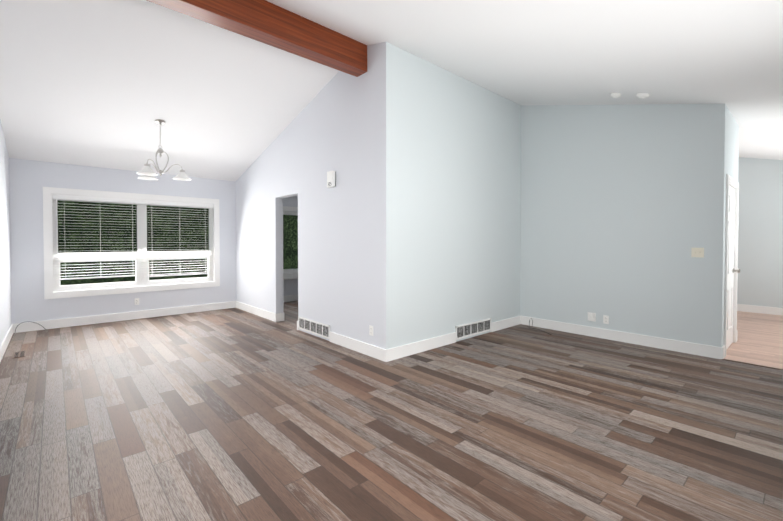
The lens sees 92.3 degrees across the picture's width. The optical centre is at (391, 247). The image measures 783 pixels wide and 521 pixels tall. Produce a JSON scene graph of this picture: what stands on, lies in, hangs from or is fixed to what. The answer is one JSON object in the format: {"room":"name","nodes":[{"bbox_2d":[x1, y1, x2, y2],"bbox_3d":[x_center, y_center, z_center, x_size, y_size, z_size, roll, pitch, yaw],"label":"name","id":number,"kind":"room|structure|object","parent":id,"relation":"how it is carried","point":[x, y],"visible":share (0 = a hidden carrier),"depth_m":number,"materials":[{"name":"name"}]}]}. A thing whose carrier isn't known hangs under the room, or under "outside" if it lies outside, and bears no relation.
{"room":"empty living room","nodes":[
{"label":"empty living room","id":0,"kind":"room"},
{"bbox_2d":[0,119,11,345],"bbox_3d":[-2.784,-0.676,2.277,0.135,3.950,8.720,-1,1,-42],"label":"wall","id":1,"kind":"structure","parent":0,"point":[5,292],"depth_m":4.87,"materials":[{"name":"white paint"}]},
{"bbox_2d":[0,324,15,361],"bbox_3d":[-2.738,1.230,2.370,0.016,0.135,8.420,-1,1,-42],"label":"baseboard","id":2,"kind":"structure","parent":1,"relation":"attached to","point":[12,328],"depth_m":4.81,"materials":[{"name":"white wood"}]},
{"bbox_2d":[9,158,297,323],"bbox_3d":[-1.766,-0.787,8.955,10.300,3.950,0.135,-1,1,-42],"label":"wall","id":3,"kind":"structure","parent":0,"point":[29,180],"depth_m":6.06,"materials":[{"name":"white paint"}]},
{"bbox_2d":[16,301,235,332],"bbox_3d":[-4.340,1.161,6.578,3.190,0.135,0.016,-1,1,-42],"label":"baseboard","id":4,"kind":"structure","parent":3,"relation":"attached to","point":[86,320],"depth_m":6.32,"materials":[{"name":"white wood"}]},
{"bbox_2d":[43,187,219,298],"bbox_3d":[-4.382,-0.088,6.608,2.545,1.710,0.153,-1,1,-42],"label":"dining room window","id":5,"kind":"structure","parent":3,"relation":"in","point":[142,256],"depth_m":6.46,"materials":[{"name":"white plastic"}]},
{"bbox_2d":[134,298,138,304],"bbox_3d":[-4.412,0.929,6.513,0.070,0.114,0.009,-1,1,-42],"label":"outlet","id":6,"kind":"object","parent":3,"relation":"attached to","point":[136,301],"visible":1,"depth_m":6.51,"materials":[{"name":"white plastic"}]},
{"bbox_2d":[240,295,297,302],"bbox_3d":[-2.022,1.126,8.656,2.765,0.135,0.016,-1,1,-42],"label":"baseboard","id":7,"kind":"structure","parent":3,"relation":"attached to","point":[288,298],"depth_m":8.43,"materials":[{"name":"white wood"}]},
{"bbox_2d":[283,206,297,277],"bbox_3d":[-2.318,-0.003,8.461,1.680,1.840,0.153,-1,1,-42],"label":"kitchen window","id":8,"kind":"structure","parent":3,"relation":"in","point":[288,273],"depth_m":8.45,"materials":[{"name":"white"}]},
{"bbox_2d":[0,0,338,181],"bbox_3d":[-0.360,-1.961,7.369,10.570,1.310,4.345,-1,1,-42],"label":"ceiling slope","id":9,"kind":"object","parent":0,"point":[101,83],"depth_m":4.57,"materials":[{"name":"white paint"}]},
{"bbox_2d":[137,119,191,180],"bbox_3d":[-3.205,-1.377,5.275,0.696,0.791,0.674,-1,1,-42],"label":"dining chandelier","id":10,"kind":"object","parent":9,"relation":"hanging from","point":[146,172],"visible":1,"depth_m":5.22,"materials":[{"name":"silver metal"}]},
{"bbox_2d":[236,43,377,346],"bbox_3d":[-1.603,-0.737,5.985,0.135,3.950,4.505,-1,1,-42],"label":"wall","id":11,"kind":"structure","parent":0,"point":[332,125],"depth_m":5.11,"materials":[{"name":"white paint"}]},
{"bbox_2d":[236,301,279,321],"bbox_3d":[-2.537,1.154,6.945,0.016,0.135,1.836,-1,1,-42],"label":"baseboard","id":12,"kind":"structure","parent":11,"relation":"attached to","point":[274,317],"depth_m":6.75,"materials":[{"name":"white wood"}]},
{"bbox_2d":[252,306,283,320],"bbox_3d":[-2.425,1.153,7.045,0.016,0.135,1.836,-1,1,-42],"label":"baseboard","id":13,"kind":"structure","parent":11,"relation":"attached to","point":[281,314],"depth_m":6.34,"materials":[{"name":"white wood"}]},
{"bbox_2d":[298,316,329,338],"bbox_3d":[-1.116,1.128,5.361,0.014,0.185,0.870,-1,1,-42],"label":"air vent","id":14,"kind":"object","parent":11,"relation":"in","point":[315,327],"visible":0.98,"depth_m":5.34,"materials":[{"name":"white metal"}]},
{"bbox_2d":[327,170,335,187],"bbox_3d":[-0.788,-0.900,4.930,0.056,0.210,0.136,-1,1,-42],"label":"door chime","id":15,"kind":"object","parent":11,"relation":"attached to","point":[331,179],"visible":0.96,"depth_m":4.90,"materials":[{"name":"white plastic"}]},
{"bbox_2d":[329,331,383,360],"bbox_3d":[-0.456,1.193,4.624,0.016,0.135,1.110,-1,1,-42],"label":"baseboard","id":16,"kind":"structure","parent":11,"relation":"attached to","point":[373,351],"depth_m":4.56,"materials":[{"name":"white wood"}]},
{"bbox_2d":[369,325,372,335],"bbox_3d":[-0.237,0.964,4.381,0.009,0.114,0.070,-1,1,-42],"label":"electrical outlet box","id":17,"kind":"object","parent":11,"relation":"attached to","point":[371,330],"visible":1,"depth_m":4.38,"materials":[{"name":"white plastic"}]},
{"bbox_2d":[0,301,782,520],"bbox_3d":[-0.506,1.325,4.354,6.255,0.120,8.720,-1,1,-42],"label":"floor","id":18,"kind":"structure","parent":0,"point":[232,414],"depth_m":2.69,"materials":[{"name":"wood"}]},
{"bbox_2d":[12,351,25,357],"bbox_3d":[-4.404,1.260,4.449,0.110,0.006,0.300,-1,1,-42],"label":"floor vent","id":19,"kind":"object","parent":18,"relation":"in","point":[19,354],"visible":0.98,"depth_m":4.44,"materials":[{"name":"brown metal"}]},
{"bbox_2d":[721,359,782,369],"bbox_3d":[4.199,1.271,3.787,0.035,0.006,1.325,-1,1,-42],"label":"threshold strip","id":20,"kind":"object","parent":18,"relation":"on","point":[752,364],"depth_m":4.08,"materials":[{"name":"brown metal"}]},
{"bbox_2d":[378,42,520,348],"bbox_3d":[0.975,-0.724,5.181,2.900,3.950,0.135,-1,1,-42],"label":"wall","id":21,"kind":"structure","parent":0,"point":[449,201],"depth_m":4.80,"materials":[{"name":"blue paint"}]},
{"bbox_2d":[384,332,455,361],"bbox_3d":[0.394,1.194,4.590,1.236,0.135,0.016,-1,1,-42],"label":"baseboard","id":22,"kind":"structure","parent":21,"relation":"attached to","point":[384,355],"depth_m":4.52,"materials":[{"name":"white wood"}]},
{"bbox_2d":[455,318,490,339],"bbox_3d":[1.162,1.129,5.280,0.830,0.185,0.014,-1,1,-42],"label":"air vent","id":23,"kind":"object","parent":21,"relation":"in","point":[472,328],"visible":0.96,"depth_m":5.26,"materials":[{"name":"white metal"}]},
{"bbox_2d":[491,316,519,331],"bbox_3d":[1.777,1.173,5.831,0.820,0.135,0.016,-1,1,-42],"label":"baseboard","id":24,"kind":"structure","parent":21,"relation":"attached to","point":[502,324],"depth_m":5.80,"materials":[{"name":"white wood"}]},
{"bbox_2d":[266,0,782,159],"bbox_3d":[2.551,-1.903,4.123,10.570,1.318,4.375,-1,1,-42],"label":"ceiling slope","id":25,"kind":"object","parent":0,"point":[729,53],"visible":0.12,"depth_m":3.46,"materials":[{"name":"white paint"}]},
{"bbox_2d":[146,0,366,76],"bbox_3d":[-1.545,-2.240,3.382,3.220,0.400,0.200,-1,1,-42],"label":"ridge beam","id":26,"kind":"structure","parent":25,"relation":"attached to","point":[269,23],"depth_m":3.69,"materials":[{"name":"brown wood"}]},
{"bbox_2d":[610,93,620,97],"bbox_3d":[2.732,-1.859,4.581,0.120,0.066,0.119,-1,1,-42],"label":"smoke detector","id":27,"kind":"object","parent":25,"relation":"attached to","point":[614,95],"visible":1,"depth_m":4.55,"materials":[{"name":"white plastic"}]},
{"bbox_2d":[636,93,649,98],"bbox_3d":[2.957,-1.787,4.421,0.136,0.069,0.135,-1,1,-42],"label":"smoke detector","id":28,"kind":"object","parent":25,"relation":"attached to","point":[642,95],"visible":1,"depth_m":4.39,"materials":[{"name":"white plastic"}]},
{"bbox_2d":[520,104,726,346],"bbox_3d":[2.934,-0.726,5.269,0.135,3.950,2.620,-1,1,-42],"label":"wall","id":29,"kind":"structure","parent":0,"point":[622,210],"depth_m":4.97,"materials":[{"name":"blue paint"}]},
{"bbox_2d":[588,312,595,321],"bbox_3d":[2.820,0.974,5.302,0.029,0.120,0.110,-1,1,-42],"label":"plate","id":30,"kind":"object","parent":29,"relation":"attached to","point":[591,316],"visible":1,"depth_m":5.29,"materials":[{"name":"white plastic"}]},
{"bbox_2d":[603,315,608,323],"bbox_3d":[2.951,0.986,5.171,0.009,0.114,0.070,-1,1,-42],"label":"outlet","id":31,"kind":"object","parent":29,"relation":"attached to","point":[605,319],"visible":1,"depth_m":5.17,"materials":[{"name":"white plastic"}]},
{"bbox_2d":[520,315,724,358],"bbox_3d":[2.929,1.184,5.194,0.016,0.135,2.501,-1,1,-42],"label":"baseboard","id":32,"kind":"structure","parent":29,"relation":"attached to","point":[644,340],"depth_m":4.93,"materials":[{"name":"white wood"}]},
{"bbox_2d":[691,248,703,256],"bbox_3d":[3.601,0.054,4.422,0.021,0.114,0.116,-1,1,-42],"label":"light switch","id":33,"kind":"object","parent":29,"relation":"attached to","point":[697,252],"visible":1,"depth_m":4.43,"materials":[{"name":"beige plastic"}]},
{"bbox_2d":[723,107,738,344],"bbox_3d":[4.222,-0.717,4.755,1.095,3.950,0.135,-1,1,-42],"label":"wall","id":34,"kind":"structure","parent":0,"point":[732,148],"depth_m":4.64,"materials":[{"name":"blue paint"}]},
{"bbox_2d":[724,174,738,356],"bbox_3d":[4.193,0.198,4.731,0.984,2.122,0.154,-1,1,-42],"label":"door frame","id":35,"kind":"structure","parent":34,"relation":"attached to","point":[732,182],"depth_m":4.95,"materials":[{"name":"white wood"}]},
{"bbox_2d":[726,185,739,349],"bbox_3d":[4.232,0.241,4.682,0.819,2.024,0.105,-1,1,-42],"label":"door","id":36,"kind":"structure","parent":34,"relation":"in","point":[730,267],"depth_m":4.78,"materials":[{"name":"white wood"}]},
{"bbox_2d":[724,311,782,368],"bbox_3d":[3.429,1.266,7.882,4.315,0.120,8.720,-1,1,-42],"label":"floor","id":37,"kind":"structure","parent":0,"point":[760,339],"depth_m":5.04,"materials":[{"name":"beige wood"}]},
{"bbox_2d":[737,157,782,307],"bbox_3d":[4.984,-0.791,9.243,0.135,3.950,8.720,-1,1,-42],"label":"wall","id":38,"kind":"structure","parent":0,"point":[760,247],"depth_m":7.02,"materials":[{"name":"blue paint"}]},
{"bbox_2d":[737,304,782,314],"bbox_3d":[4.918,1.117,9.235,0.016,0.135,8.420,-1,1,-42],"label":"baseboard","id":39,"kind":"structure","parent":38,"relation":"attached to","point":[740,307],"depth_m":7.02,"materials":[{"name":"white wood"}]},
{"label":"outside","id":40,"kind":"structure","parent":0,"visible":0},
{"bbox_2d":[57,200,297,284],"bbox_3d":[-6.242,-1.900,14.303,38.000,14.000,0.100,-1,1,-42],"label":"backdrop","id":41,"kind":"structure","parent":40,"point":[157,231],"depth_m":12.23,"materials":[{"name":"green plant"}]}
]}

